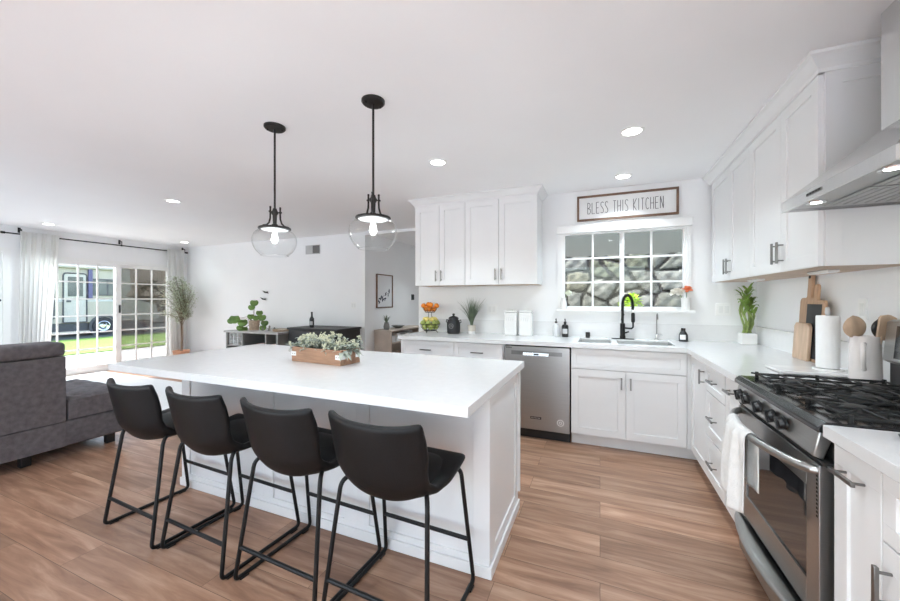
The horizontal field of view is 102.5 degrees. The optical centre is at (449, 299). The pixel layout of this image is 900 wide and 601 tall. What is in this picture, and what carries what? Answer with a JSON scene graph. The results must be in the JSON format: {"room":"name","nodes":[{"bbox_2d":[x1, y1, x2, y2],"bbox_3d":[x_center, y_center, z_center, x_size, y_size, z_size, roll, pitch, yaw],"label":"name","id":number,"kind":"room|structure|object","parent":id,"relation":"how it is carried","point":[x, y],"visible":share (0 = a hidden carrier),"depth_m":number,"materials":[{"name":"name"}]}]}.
{"room":"kitchen","nodes":[
{"label":"kitchen","id":0,"kind":"room"},
{"bbox_2d":[0,224,186,348],"bbox_3d":[-7.266,0.084,4.431,0.120,2.440,7.810,0,0,23],"label":"wall","id":1,"kind":"structure","parent":0,"point":[67,248],"depth_m":6.32,"materials":[{"name":"paint"}]},
{"bbox_2d":[0,247,10,344],"bbox_3d":[-6.964,0.259,5.074,0.185,2.090,1.030,0,0,23],"label":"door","id":2,"kind":"structure","parent":1,"relation":"in","point":[5,253],"depth_m":5.49,"materials":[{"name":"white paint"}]},
{"bbox_2d":[0,228,187,253],"bbox_3d":[-6.234,-1.053,6.633,0.098,0.126,2.650,0,0,23],"label":"curtain rod","id":3,"kind":"object","parent":1,"relation":"attached to","point":[19,229],"visible":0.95,"depth_m":6.46,"materials":[{"name":"black metal"}]},
{"bbox_2d":[18,231,58,342],"bbox_3d":[-6.519,0.117,5.737,0.101,2.335,0.463,0,0,23],"label":"curtain","id":4,"kind":"object","parent":3,"relation":"hanging from","point":[38,251],"visible":0.7,"depth_m":5.71,"materials":[{"name":"white fabric"}]},
{"bbox_2d":[167,248,184,354],"bbox_3d":[-5.749,0.117,7.590,0.101,2.335,0.352,0,0,23],"label":"curtain","id":5,"kind":"object","parent":3,"relation":"hanging from","point":[175,257],"visible":0.64,"depth_m":7.57,"materials":[{"name":"white fabric"}]},
{"bbox_2d":[51,256,169,375],"bbox_3d":[-6.317,0.294,6.695,0.144,2.020,2.200,0,0,23],"label":"door","id":6,"kind":"structure","parent":1,"relation":"in","point":[117,265],"depth_m":6.77,"materials":[{"name":"white paint"}]},
{"bbox_2d":[187,232,368,352],"bbox_3d":[-3.575,0.084,7.061,4.680,2.440,0.120,0,0,23],"label":"wall","id":7,"kind":"structure","parent":0,"point":[225,278],"depth_m":6.84,"materials":[{"name":"paint"}]},
{"bbox_2d":[306,245,319,253],"bbox_3d":[-2.484,-0.901,6.535,0.330,0.160,0.015,0,0,23],"label":"air vent","id":8,"kind":"object","parent":7,"relation":"in","point":[310,249],"visible":1,"depth_m":6.52,"materials":[{"name":"metal"}]},
{"bbox_2d":[365,228,414,235],"bbox_3d":[-0.689,-1.113,5.863,1.570,0.045,0.120,0,0,23],"label":"trim","id":9,"kind":"structure","parent":7,"relation":"attached to","point":[409,230],"depth_m":5.92,"materials":[{"name":"paint"}]},
{"bbox_2d":[0,370,769,600],"bbox_3d":[-2.337,1.344,3.569,9.886,0.080,10.240,0,0,23],"label":"floor","id":10,"kind":"structure","parent":0,"point":[592,522],"depth_m":1.95,"materials":[{"name":"wood"}]},
{"bbox_2d":[0,341,122,467],"bbox_3d":[-4.038,0.827,2.037,0.938,0.955,3.265,0,0,23],"label":"sofa","id":11,"kind":"object","parent":10,"relation":"on","point":[41,411],"visible":0.92,"depth_m":2.85,"materials":[{"name":"grey fabric"}]},
{"bbox_2d":[66,379,112,419],"bbox_3d":[-3.495,0.898,3.352,0.933,0.188,0.420,0,0,23],"label":"cushion","id":12,"kind":"object","parent":11,"relation":"on","point":[85,399],"depth_m":3.15,"materials":[{"name":"grey fabric"}]},
{"bbox_2d":[66,372,181,409],"bbox_3d":[-5.252,1.297,3.805,3.780,0.014,4.200,0,0,23],"label":"area rug","id":13,"kind":"object","parent":10,"relation":"on","point":[160,385],"visible":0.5,"depth_m":5.68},
{"bbox_2d":[103,378,235,548],"bbox_3d":[-1.681,0.876,2.155,0.514,0.857,0.504,0,0,25],"label":"bar stool","id":14,"kind":"object","parent":10,"relation":"on","point":[138,410],"visible":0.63,"depth_m":1.94,"materials":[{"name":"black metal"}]},
{"bbox_2d":[159,276,198,354],"bbox_3d":[-5.430,0.416,7.218,0.678,1.775,0.772,0,0,-35],"label":"tree","id":15,"kind":"object","parent":10,"relation":"on","point":[182,307],"visible":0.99,"depth_m":7.21,"materials":[{"name":"green plant"}]},
{"bbox_2d":[160,386,299,579],"bbox_3d":[-1.190,0.876,1.951,0.514,0.857,0.504,0,0,25],"label":"bar stool","id":16,"kind":"object","parent":10,"relation":"on","point":[204,424],"visible":0.76,"depth_m":1.75,"materials":[{"name":"black leather"}]},
{"bbox_2d":[224,328,288,347],"bbox_3d":[-3.195,0.921,6.373,1.270,0.765,0.760,0,0,23],"label":"sideboard","id":17,"kind":"object","parent":10,"relation":"on","point":[250,337],"visible":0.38,"depth_m":6.13,"materials":[{"name":"grey paint"}]},
{"bbox_2d":[229,333,241,344],"bbox_3d":[-3.635,0.682,6.344,0.320,0.201,0.270,0,0,23],"label":"wine rack","id":18,"kind":"object","parent":17,"relation":"on","point":[234,338],"visible":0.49,"depth_m":6.26,"materials":[{"name":"grey"}]},
{"bbox_2d":[227,300,267,330],"bbox_3d":[-3.528,0.296,6.325,0.634,0.566,0.184,0,0,-21],"label":"potted plant","id":19,"kind":"object","parent":17,"relation":"on","point":[254,324],"visible":0.97,"depth_m":6.32,"materials":[{"name":"green plant"}]},
{"bbox_2d":[248,320,259,329],"bbox_3d":[-3.445,0.454,6.357,0.184,0.170,0.184,0,0,23],"label":"pot","id":20,"kind":"object","parent":19,"relation":"attached to","point":[253,324],"depth_m":6.29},
{"bbox_2d":[272,328,288,331],"bbox_3d":[-2.853,0.524,6.166,0.340,0.030,0.340,0,0,23],"label":"woven tray","id":21,"kind":"object","parent":17,"relation":"on","point":[283,329],"visible":0.73,"depth_m":6.06,"materials":[{"name":"brown plant"}]},
{"bbox_2d":[233,397,380,600],"bbox_3d":[-0.684,0.876,1.741,0.514,0.857,0.504,0,0,25],"label":"bar stool","id":22,"kind":"object","parent":10,"relation":"on","point":[288,442],"visible":0.81,"depth_m":1.54,"materials":[{"name":"black leather"}]},
{"bbox_2d":[108,344,523,579],"bbox_3d":[-0.802,0.847,2.235,2.315,0.915,1.057,0,0,23],"label":"kitchen island","id":23,"kind":"object","parent":10,"relation":"on","point":[470,407],"visible":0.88,"depth_m":1.92,"materials":[{"name":"white stone"}]},
{"bbox_2d":[108,344,523,417],"bbox_3d":[-0.802,0.409,2.235,2.315,0.040,1.057,0,0,23],"label":"island countertop","id":24,"kind":"structure","parent":23,"relation":"on","point":[435,384],"depth_m":1.87,"materials":[{"name":"white stone"}]},
{"bbox_2d":[287,331,362,365],"bbox_3d":[-0.780,0.295,2.268,0.575,0.187,0.272,0,0,30],"label":"planter box","id":25,"kind":"object","parent":24,"relation":"on","point":[308,349],"visible":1,"depth_m":2.20,"materials":[{"name":"brown wood"}]},
{"bbox_2d":[287,325,361,347],"bbox_3d":[-2.088,0.883,6.002,1.040,0.842,0.615,0,0,23],"label":"bar cabinet","id":26,"kind":"object","parent":10,"relation":"on","point":[350,332],"visible":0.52,"depth_m":5.84,"materials":[{"name":"black wood"}]},
{"bbox_2d":[309,312,313,326],"bbox_3d":[-2.295,0.335,5.998,0.076,0.255,0.076,0,0,23],"label":"bottle","id":27,"kind":"object","parent":26,"relation":"on","point":[311,320],"visible":0.94,"depth_m":5.97,"materials":[{"name":"glass"}]},
{"bbox_2d":[374,325,418,352],"bbox_3d":[-0.923,0.919,6.842,0.354,0.770,1.270,0,0,23],"label":"console table","id":28,"kind":"object","parent":10,"relation":"on","point":[382,338],"visible":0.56,"depth_m":6.31,"materials":[{"name":"brown wood"}]},
{"bbox_2d":[383,315,389,329],"bbox_3d":[-1.122,0.397,6.377,0.186,0.274,0.191,0,0,23],"label":"vase","id":29,"kind":"object","parent":28,"relation":"on","point":[386,326],"visible":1,"depth_m":6.34,"materials":[{"name":"ceramic"}]},
{"bbox_2d":[322,410,474,600],"bbox_3d":[-0.216,0.876,1.547,0.514,0.857,0.504,0,0,25],"label":"bar stool","id":30,"kind":"object","parent":10,"relation":"on","point":[390,463],"visible":1,"depth_m":1.36,"materials":[{"name":"black leather"}]},
{"bbox_2d":[401,339,453,355],"bbox_3d":[-0.136,0.867,4.053,0.620,0.874,0.646,0,0,23],"label":"base cabinet","id":31,"kind":"object","parent":10,"relation":"on","point":[425,347],"visible":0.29,"depth_m":3.78,"materials":[{"name":"white paint"}]},
{"bbox_2d":[454,342,505,359],"bbox_3d":[0.388,0.867,3.835,0.515,0.874,0.646,0,0,23],"label":"base cabinet","id":32,"kind":"object","parent":10,"relation":"on","point":[461,349],"visible":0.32,"depth_m":3.56,"materials":[{"name":"white paint"}]},
{"bbox_2d":[505,344,570,441],"bbox_3d":[0.903,0.872,3.603,0.597,0.865,0.620,0,0,23],"label":"dishwasher","id":33,"kind":"object","parent":10,"relation":"on","point":[545,377],"visible":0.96,"depth_m":3.32,"materials":[{"name":"silver metal"}]},
{"bbox_2d":[571,347,696,459],"bbox_3d":[1.646,0.867,3.313,0.979,0.874,0.646,0,0,23],"label":"base cabinet","id":34,"kind":"object","parent":10,"relation":"on","point":[640,401],"visible":0.98,"depth_m":3.06,"materials":[{"name":"white paint"}]},
{"bbox_2d":[398,319,889,384],"bbox_3d":[0.877,0.333,3.044,3.305,0.188,1.771,0,0,23],"label":"countertop","id":35,"kind":"structure","parent":34,"relation":"on","point":[718,347],"depth_m":3.30,"materials":[{"name":"white stone"}]},
{"bbox_2d":[420,308,437,332],"bbox_3d":[-0.233,0.242,4.211,0.241,0.292,0.241,0,0,23],"label":"fruit stand","id":36,"kind":"object","parent":35,"relation":"on","point":[430,308],"visible":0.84,"depth_m":4.15,"materials":[{"name":"black metal"}]},
{"bbox_2d":[420,323,436,330],"bbox_3d":[-0.233,0.322,4.211,0.241,0.081,0.241,0,0,23],"label":"basket","id":37,"kind":"object","parent":36,"relation":"on","point":[420,323],"depth_m":4.13,"materials":[{"name":"black metal"}]},
{"bbox_2d":[446,313,460,333],"bbox_3d":[0.041,0.275,4.141,0.152,0.228,0.152,0,0,-25],"label":"cookie jar","id":38,"kind":"object","parent":35,"relation":"on","point":[453,324],"visible":1,"depth_m":4.08,"materials":[{"name":"black ceramic"}]},
{"bbox_2d":[457,299,480,333],"bbox_3d":[0.240,0.176,4.104,0.385,0.425,0.388,0,0,23],"label":"potted grass","id":39,"kind":"object","parent":35,"relation":"on","point":[472,312],"depth_m":4.06,"materials":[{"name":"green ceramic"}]},
{"bbox_2d":[467,325,475,330],"bbox_3d":[0.246,0.325,4.099,0.096,0.068,0.096,0,0,23],"label":"pot","id":40,"kind":"object","parent":39,"relation":"on","point":[470,327],"depth_m":4.06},
{"bbox_2d":[504,309,517,335],"bbox_3d":[0.669,0.246,3.944,0.136,0.285,0.112,0,0,23],"label":"canister","id":41,"kind":"object","parent":35,"relation":"on","point":[510,317],"visible":1,"depth_m":3.90,"materials":[{"name":"white ceramic"}]},
{"bbox_2d":[519,309,532,335],"bbox_3d":[0.817,0.246,3.883,0.136,0.285,0.112,0,0,23],"label":"canister","id":42,"kind":"object","parent":35,"relation":"on","point":[525,317],"visible":1,"depth_m":3.83,"materials":[{"name":"white ceramic"}]},
{"bbox_2d":[553,318,559,336],"bbox_3d":[1.114,0.293,3.792,0.068,0.192,0.069,0,0,23],"label":"soap dispenser","id":43,"kind":"object","parent":35,"relation":"on","point":[556,328],"visible":1,"depth_m":3.77,"materials":[{"name":"white plastic"}]},
{"bbox_2d":[562,319,568,336],"bbox_3d":[1.198,0.293,3.757,0.068,0.192,0.069,0,0,23],"label":"soap dispenser","id":44,"kind":"object","parent":35,"relation":"on","point":[565,328],"visible":0.99,"depth_m":3.73,"materials":[{"name":"black plastic"}]},
{"bbox_2d":[612,294,634,339],"bbox_3d":[1.685,0.167,3.518,0.204,0.444,0.125,0,0,23],"label":"kitchen faucet","id":45,"kind":"object","parent":35,"relation":"on","point":[622,324],"visible":1,"depth_m":3.53,"materials":[{"name":"black metal"}]},
{"bbox_2d":[579,339,672,345],"bbox_3d":[1.596,0.501,3.322,0.769,0.205,0.359,0,0,23],"label":"sink","id":46,"kind":"object","parent":35,"relation":"in","point":[580,340],"visible":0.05,"depth_m":3.46,"materials":[{"name":"silver metal"}]},
{"bbox_2d":[654,313,662,339],"bbox_3d":[1.968,0.260,3.434,0.081,0.258,0.068,0,0,-27],"label":"water tap","id":47,"kind":"object","parent":35,"relation":"on","point":[656,334],"visible":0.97,"depth_m":3.44,"materials":[{"name":"silver metal"}]},
{"bbox_2d":[679,328,687,341],"bbox_3d":[2.167,0.328,3.355,0.076,0.122,0.076,0,0,23],"label":"detergent bottle","id":48,"kind":"object","parent":35,"relation":"on","point":[683,336],"visible":0.99,"depth_m":3.33,"materials":[{"name":"black plastic"}]},
{"bbox_2d":[736,282,758,344],"bbox_3d":[2.594,0.119,3.155,0.170,0.540,0.169,0,0,23],"label":"bamboo","id":49,"kind":"object","parent":35,"relation":"on","point":[746,337],"visible":1,"depth_m":3.13,"materials":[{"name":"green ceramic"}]},
{"bbox_2d":[738,332,756,344],"bbox_3d":[2.590,0.342,3.147,0.110,0.095,0.110,0,0,23],"label":"pot","id":50,"kind":"object","parent":35,"relation":"on","point":[746,338],"depth_m":3.10,"materials":[{"name":"white ceramic"}]},
{"bbox_2d":[792,322,812,361],"bbox_3d":[2.280,0.270,2.340,0.032,0.238,0.190,0,0,23],"label":"cutting board","id":51,"kind":"object","parent":35,"relation":"on","point":[802,339],"visible":1,"depth_m":2.32,"materials":[{"name":"brown wood"}]},
{"bbox_2d":[765,364,847,376],"bbox_3d":[1.919,0.380,1.910,0.340,0.018,0.200,0,0,23],"label":"marble tray","id":52,"kind":"object","parent":35,"relation":"on","point":[784,369],"visible":0.63,"depth_m":1.88,"materials":[{"name":"stone"}]},
{"bbox_2d":[812,307,844,371],"bbox_3d":[1.994,0.205,1.906,0.120,0.332,0.120,0,0,23],"label":"paper towel roll","id":53,"kind":"object","parent":52,"relation":"on","point":[827,327],"visible":1,"depth_m":1.88,"materials":[{"name":"white paper"}]},
{"bbox_2d":[799,275,815,322],"bbox_3d":[2.347,0.107,2.361,0.052,0.564,0.210,0,0,23],"label":"cutting board","id":54,"kind":"object","parent":35,"relation":"on","point":[811,280],"visible":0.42,"depth_m":2.38,"materials":[{"name":"brown wood"}]},
{"bbox_2d":[804,284,827,362],"bbox_3d":[2.277,0.147,2.254,0.046,0.484,0.215,0,0,23],"label":"cutting board","id":55,"kind":"object","parent":35,"relation":"on","point":[814,307],"visible":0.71,"depth_m":2.24,"materials":[{"name":"brown wood"}]},
{"bbox_2d":[848,335,882,383],"bbox_3d":[1.969,0.281,1.704,0.112,0.215,0.144,0,0,23],"label":"utensil crock","id":56,"kind":"object","parent":35,"relation":"on","point":[865,357],"visible":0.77,"depth_m":1.68,"materials":[{"name":"white ceramic"}]},
{"bbox_2d":[843,316,866,336],"bbox_3d":[1.933,0.221,1.723,0.106,0.288,0.022,0,0,0],"label":"wooden spoon","id":57,"kind":"object","parent":56,"relation":"in","point":[854,325],"visible":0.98,"depth_m":1.72,"materials":[{"name":"brown wood"}]},
{"bbox_2d":[871,319,877,335],"bbox_3d":[2.016,0.221,1.678,0.102,0.287,0.037,0,0,22],"label":"spatula","id":58,"kind":"object","parent":56,"relation":"in","point":[874,325],"visible":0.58,"depth_m":1.68,"materials":[{"name":"black plastic"}]},
{"bbox_2d":[875,315,896,344],"bbox_3d":[1.997,0.218,1.667,0.097,0.295,0.033,0,0,35],"label":"wooden fork","id":59,"kind":"object","parent":56,"relation":"in","point":[883,319],"visible":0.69,"depth_m":1.66,"materials":[{"name":"brown wood"}]},
{"bbox_2d":[691,356,706,473],"bbox_3d":[2.099,0.867,2.571,0.646,0.874,0.480,0,0,23],"label":"base cabinet","id":60,"kind":"object","parent":10,"relation":"on","point":[698,369],"visible":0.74,"depth_m":2.65,"materials":[{"name":"white paint"}]},
{"bbox_2d":[705,365,725,505],"bbox_3d":[1.930,0.867,2.163,0.646,0.874,0.405,0,0,23],"label":"base cabinet","id":61,"kind":"object","parent":10,"relation":"on","point":[715,416],"visible":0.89,"depth_m":2.27,"materials":[{"name":"white paint"}]},
{"bbox_2d":[722,377,744,521],"bbox_3d":[1.801,0.867,1.853,0.646,0.874,0.265,0,0,23],"label":"base cabinet","id":62,"kind":"object","parent":10,"relation":"on","point":[731,402],"visible":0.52,"depth_m":2.00,"materials":[{"name":"white paint"}]},
{"bbox_2d":[730,320,899,600],"bbox_3d":[1.554,0.697,1.383,0.730,1.215,0.762,0,0,23],"label":"gas range","id":63,"kind":"object","parent":10,"relation":"on","point":[786,529],"visible":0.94,"depth_m":1.35,"materials":[{"name":"silver metal"}]},
{"bbox_2d":[720,413,758,512],"bbox_3d":[1.246,0.708,1.576,0.093,0.352,0.306,0,0,26],"label":"dish towel","id":64,"kind":"object","parent":63,"relation":"hanging from","point":[739,460],"visible":0.98,"depth_m":1.51,"materials":[{"name":"white fabric"}]},
{"bbox_2d":[735,375,899,432],"bbox_3d":[1.564,0.402,1.379,0.568,0.035,0.762,0,0,23],"label":"cooktop","id":65,"kind":"object","parent":63,"relation":"in","point":[810,414],"depth_m":1.32,"materials":[{"name":"black metal"}]},
{"bbox_2d":[827,444,886,600],"bbox_3d":[1.410,0.867,0.910,0.646,0.874,0.211,0,0,23],"label":"base cabinet","id":66,"kind":"object","parent":10,"relation":"on","point":[858,486],"visible":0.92,"depth_m":1.02,"materials":[{"name":"white paint"}]},
{"bbox_2d":[871,474,899,600],"bbox_3d":[1.254,0.867,0.536,0.646,0.874,0.600,0,0,23],"label":"base cabinet","id":67,"kind":"object","parent":10,"relation":"on","point":[891,488],"visible":0.97,"depth_m":0.90,"materials":[{"name":"white paint"}]},
{"bbox_2d":[823,425,899,483],"bbox_3d":[1.308,0.333,0.626,0.655,0.188,0.808,0,0,23],"label":"countertop","id":68,"kind":"structure","parent":67,"relation":"on","point":[880,449],"depth_m":0.98,"materials":[{"name":"white stone"}]},
{"bbox_2d":[369,236,418,350],"bbox_3d":[-1.027,0.084,7.253,0.120,2.440,2.190,0,0,23],"label":"wall","id":69,"kind":"structure","parent":0,"point":[398,261],"depth_m":6.99,"materials":[{"name":"paint"}]},
{"bbox_2d":[376,274,392,307],"bbox_3d":[-1.200,-0.151,6.643,0.027,0.610,0.530,0,0,23],"label":"framed print","id":70,"kind":"object","parent":69,"relation":"attached to","point":[384,283],"visible":1,"depth_m":6.64,"materials":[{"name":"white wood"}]},
{"bbox_2d":[0,0,893,246],"bbox_3d":[-2.337,-1.186,3.569,9.886,0.100,10.240,0,0,23],"label":"ceiling","id":71,"kind":"structure","parent":0,"point":[111,111],"depth_m":2.04,"materials":[{"name":"paint"}]},
{"bbox_2d":[165,199,181,202],"bbox_3d":[-3.188,-1.131,4.161,0.156,0.007,0.156,0,0,23],"label":"recessed light","id":72,"kind":"object","parent":71,"relation":"in","point":[167,200],"visible":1,"depth_m":4.17,"materials":[{"name":"white paint"}]},
{"bbox_2d":[251,122,296,256],"bbox_3d":[-1.151,-0.711,2.373,0.270,0.850,0.270,0,0,-43],"label":"pendant light","id":73,"kind":"object","parent":71,"relation":"hanging from","point":[273,127],"visible":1,"depth_m":2.36,"materials":[{"name":"black metal"}]},
{"bbox_2d":[271,208,277,224],"bbox_3d":[-1.151,-0.527,2.373,0.044,0.138,0.044,0,0,23],"label":"socket","id":74,"kind":"object","parent":73,"relation":"attached to","point":[274,212],"depth_m":2.36,"materials":[{"name":"black metal"}]},
{"bbox_2d":[349,94,396,249],"bbox_3d":[-0.439,-0.711,2.064,0.270,0.850,0.270,0,0,18],"label":"pendant light","id":75,"kind":"object","parent":71,"relation":"hanging from","point":[371,101],"visible":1,"depth_m":2.05,"materials":[{"name":"black metal"}]},
{"bbox_2d":[369,195,376,212],"bbox_3d":[-0.439,-0.527,2.064,0.044,0.138,0.044,0,0,-6],"label":"socket","id":76,"kind":"object","parent":75,"relation":"attached to","point":[373,201],"depth_m":2.05,"materials":[{"name":"black metal"}]},
{"bbox_2d":[429,158,446,165],"bbox_3d":[-0.099,-1.131,2.986,0.156,0.007,0.156,0,0,23],"label":"recessed light","id":77,"kind":"object","parent":71,"relation":"in","point":[435,162],"visible":1,"depth_m":2.99,"materials":[{"name":"white paint"}]},
{"bbox_2d":[614,173,631,178],"bbox_3d":[1.592,-1.131,3.326,0.156,0.007,0.156,0,0,23],"label":"recessed light","id":78,"kind":"object","parent":71,"relation":"in","point":[624,175],"visible":1,"depth_m":3.32,"materials":[{"name":"white paint"}]},
{"bbox_2d":[619,126,644,136],"bbox_3d":[1.227,-1.131,2.436,0.156,0.007,0.156,0,0,23],"label":"recessed light","id":79,"kind":"object","parent":71,"relation":"in","point":[630,131],"visible":1,"depth_m":2.43,"materials":[{"name":"white paint"}]},
{"bbox_2d":[419,176,756,331],"bbox_3d":[1.258,0.084,3.921,3.516,2.440,0.140,0,0,23],"label":"wall","id":80,"kind":"structure","parent":0,"point":[695,195],"depth_m":3.78,"materials":[{"name":"paint"}]},
{"bbox_2d":[415,202,468,286],"bbox_3d":[-0.060,-0.606,4.183,0.611,0.901,0.385,0,0,23],"label":"upper cabinet","id":81,"kind":"object","parent":80,"relation":"attached to","point":[439,229],"visible":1,"depth_m":4.04,"materials":[{"name":"white paint"}]},
{"bbox_2d":[408,184,547,207],"bbox_3d":[0.291,-1.095,4.024,1.501,0.081,0.409,0,0,23],"label":"crown molding","id":82,"kind":"structure","parent":81,"relation":"attached to","point":[538,189],"depth_m":3.82,"materials":[{"name":"white paint"}]},
{"bbox_2d":[487,304,496,313],"bbox_3d":[0.483,0.114,4.162,0.120,0.115,0.009,0,0,23],"label":"wall outlet","id":83,"kind":"object","parent":80,"relation":"attached to","point":[491,308],"visible":1,"depth_m":4.16,"materials":[{"name":"white paint"}]},
{"bbox_2d":[465,194,541,285],"bbox_3d":[0.578,-0.606,3.918,0.770,0.901,0.385,0,0,23],"label":"upper cabinet","id":84,"kind":"object","parent":80,"relation":"attached to","point":[503,236],"visible":1,"depth_m":3.77,"materials":[{"name":"white paint"}]},
{"bbox_2d":[424,319,754,341],"bbox_3d":[1.204,0.314,3.856,3.286,0.150,0.020,0,0,23],"label":"backsplash","id":85,"kind":"structure","parent":80,"relation":"attached to","point":[715,333],"depth_m":3.62,"materials":[{"name":"white stone"}]},
{"bbox_2d":[556,216,694,316],"bbox_3d":[1.734,-0.306,3.667,1.240,0.940,0.205,0,0,23],"label":"window","id":86,"kind":"structure","parent":80,"relation":"in","point":[684,223],"depth_m":3.63,"materials":[{"name":"white paint"}]},
{"bbox_2d":[560,290,571,308],"bbox_3d":[1.226,-0.002,3.806,0.122,0.201,0.075,0,0,23],"label":"bud vase","id":87,"kind":"object","parent":86,"relation":"on","point":[563,305],"visible":1,"depth_m":3.79,"materials":[{"name":"white ceramic"}]},
{"bbox_2d":[669,286,692,309],"bbox_3d":[2.184,-0.016,3.420,0.199,0.230,0.123,0,0,23],"label":"flower vase","id":88,"kind":"object","parent":86,"relation":"on","point":[685,302],"visible":1,"depth_m":3.39,"materials":[{"name":"white ceramic"}]},
{"bbox_2d":[577,186,678,221],"bbox_3d":[1.759,-0.945,3.621,0.916,0.261,0.029,0,0,23],"label":"wall sign","id":89,"kind":"object","parent":80,"relation":"attached to","point":[660,201],"visible":1,"depth_m":3.61,"materials":[{"name":"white wood"}]},
{"bbox_2d":[716,303,731,315],"bbox_3d":[2.515,0.094,3.319,0.120,0.115,0.009,0,0,23],"label":"wall outlet","id":90,"kind":"object","parent":80,"relation":"attached to","point":[722,309],"visible":1,"depth_m":3.32,"materials":[{"name":"white paint"}]},
{"bbox_2d":[565,252,681,306],"bbox_3d":[2.677,0.404,4.817,4.750,2.000,0.349,0,0,23],"label":"stone wall","id":91,"kind":"structure","parent":0,"point":[663,268],"depth_m":4.80,"materials":[{"name":"stone"}]},
{"bbox_2d":[757,266,899,347],"bbox_3d":[1.527,0.084,0.142,0.120,2.440,6.634,0,0,23],"label":"wall","id":92,"kind":"structure","parent":0,"point":[778,301],"depth_m":2.12,"materials":[{"name":"paint"}]},
{"bbox_2d":[712,146,806,281],"bbox_3d":[2.371,-0.606,2.834,0.385,0.901,0.917,0,0,23],"label":"upper cabinet","id":93,"kind":"object","parent":92,"relation":"attached to","point":[731,190],"visible":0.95,"depth_m":2.80,"materials":[{"name":"white paint"}]},
{"bbox_2d":[747,279,764,281],"bbox_3d":[2.339,-0.146,2.764,0.050,0.016,0.200,0,0,23],"label":"light","id":94,"kind":"object","parent":93,"relation":"attached to","point":[751,280],"visible":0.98,"depth_m":2.72,"materials":[{"name":"white plastic"}]},
{"bbox_2d":[755,326,889,380],"bbox_3d":[2.394,0.314,2.414,0.019,0.150,1.771,0,0,23],"label":"backsplash","id":95,"kind":"structure","parent":92,"relation":"attached to","point":[773,338],"depth_m":2.71,"materials":[{"name":"white stone"}]},
{"bbox_2d":[750,62,899,276],"bbox_3d":[2.031,-0.606,2.017,0.385,0.901,0.852,0,0,23],"label":"upper cabinet","id":96,"kind":"object","parent":92,"relation":"attached to","point":[839,111],"visible":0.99,"depth_m":1.71,"materials":[{"name":"white paint"}]},
{"bbox_2d":[702,37,880,185],"bbox_3d":[2.194,-1.095,2.440,0.409,0.081,1.877,0,0,23],"label":"crown molding","id":97,"kind":"structure","parent":96,"relation":"attached to","point":[864,52],"depth_m":1.80,"materials":[{"name":"white paint"}]},
{"bbox_2d":[807,269,839,274],"bbox_3d":[1.994,-0.146,1.933,0.050,0.016,0.200,0,0,23],"label":"light","id":98,"kind":"object","parent":96,"relation":"attached to","point":[827,271],"visible":0.99,"depth_m":1.89,"materials":[{"name":"white plastic"}]},
{"bbox_2d":[781,0,899,212],"bbox_3d":[1.670,-0.773,1.298,0.499,0.724,0.722,0,0,23],"label":"range hood","id":99,"kind":"object","parent":92,"relation":"attached to","point":[869,176],"visible":1,"depth_m":1.39,"materials":[{"name":"silver metal"}]},
{"bbox_2d":[858,299,867,320],"bbox_3d":[2.198,0.054,1.924,0.009,0.115,0.070,0,0,23],"label":"wall outlet","id":100,"kind":"object","parent":92,"relation":"attached to","point":[862,303],"visible":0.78,"depth_m":1.92,"materials":[{"name":"white paint"}]},
{"bbox_2d":[859,303,863,315],"bbox_3d":[2.195,0.054,1.925,0.003,0.066,0.032,0,0,23],"label":"socket","id":101,"kind":"object","parent":100,"relation":"attached to","point":[861,305],"depth_m":1.93,"materials":[{"name":"white plastic"}]},
{"label":"outside","id":102,"kind":"structure","parent":0,"visible":0},
{"bbox_2d":[51,321,165,340],"bbox_3d":[-24.517,1.424,21.009,28.600,0.080,80.000,0,0,23],"label":"ground","id":103,"kind":"structure","parent":102,"point":[83,335],"depth_m":14.66,"materials":[{"name":"plant"}]},
{"bbox_2d":[52,264,158,334],"bbox_3d":[-15.456,0.099,12.560,2.417,2.790,8.345,0,0,23],"label":"motorhome","id":104,"kind":"object","parent":103,"relation":"on","point":[66,272],"visible":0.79,"depth_m":13.82,"materials":[{"name":"white metal"}]},
{"bbox_2d":[125,268,165,321],"bbox_3d":[-18.395,-0.866,27.670,6.800,4.460,17.000,0,0,23],"label":"neighbor house","id":105,"kind":"structure","parent":103,"relation":"on","point":[143,276],"depth_m":21.97,"materials":[{"name":"grey paint"}]},
{"bbox_2d":[131,279,165,312],"bbox_3d":[-16.325,0.132,19.630,1.498,2.464,1.928,0,0,23],"label":"shrub","id":106,"kind":"object","parent":103,"relation":"on","point":[154,281],"visible":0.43,"depth_m":19.66,"materials":[{"name":"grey plant"}]},
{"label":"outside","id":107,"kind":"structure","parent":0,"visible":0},
{"bbox_2d":[52,332,165,355],"bbox_3d":[-10.192,1.401,12.353,4.500,0.126,55.000,0,0,23],"label":"lawn","id":108,"kind":"structure","parent":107,"point":[85,343],"depth_m":11.05,"materials":[{"name":"plant"}]},
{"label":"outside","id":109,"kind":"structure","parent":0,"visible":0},
{"bbox_3d":[2.402,1.424,4.429,4.960,0.040,1.676,0,0,23],"label":"trim","id":110,"kind":"structure","parent":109,"visible":0},
{"bbox_2d":[565,229,681,256],"bbox_3d":[2.670,-0.346,5.074,4.960,3.500,0.120,0,0,23],"label":"neighbor siding","id":111,"kind":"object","parent":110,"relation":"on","point":[665,241],"visible":0.02,"depth_m":5.09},
{"bbox_2d":[624,293,643,306],"bbox_3d":[2.129,0.661,4.256,0.279,1.486,0.282,0,0,-14],"label":"shrub","id":112,"kind":"object","parent":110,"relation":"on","point":[631,294],"visible":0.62,"depth_m":4.22,"materials":[{"name":"green plant"}]},
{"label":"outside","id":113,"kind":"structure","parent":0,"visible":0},
{"bbox_2d":[66,345,165,368],"bbox_3d":[-8.256,1.414,6.677,3.430,0.100,22.000,0,0,23],"label":"ground","id":114,"kind":"structure","parent":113,"point":[89,359],"depth_m":8.63,"materials":[{"name":"concrete"}]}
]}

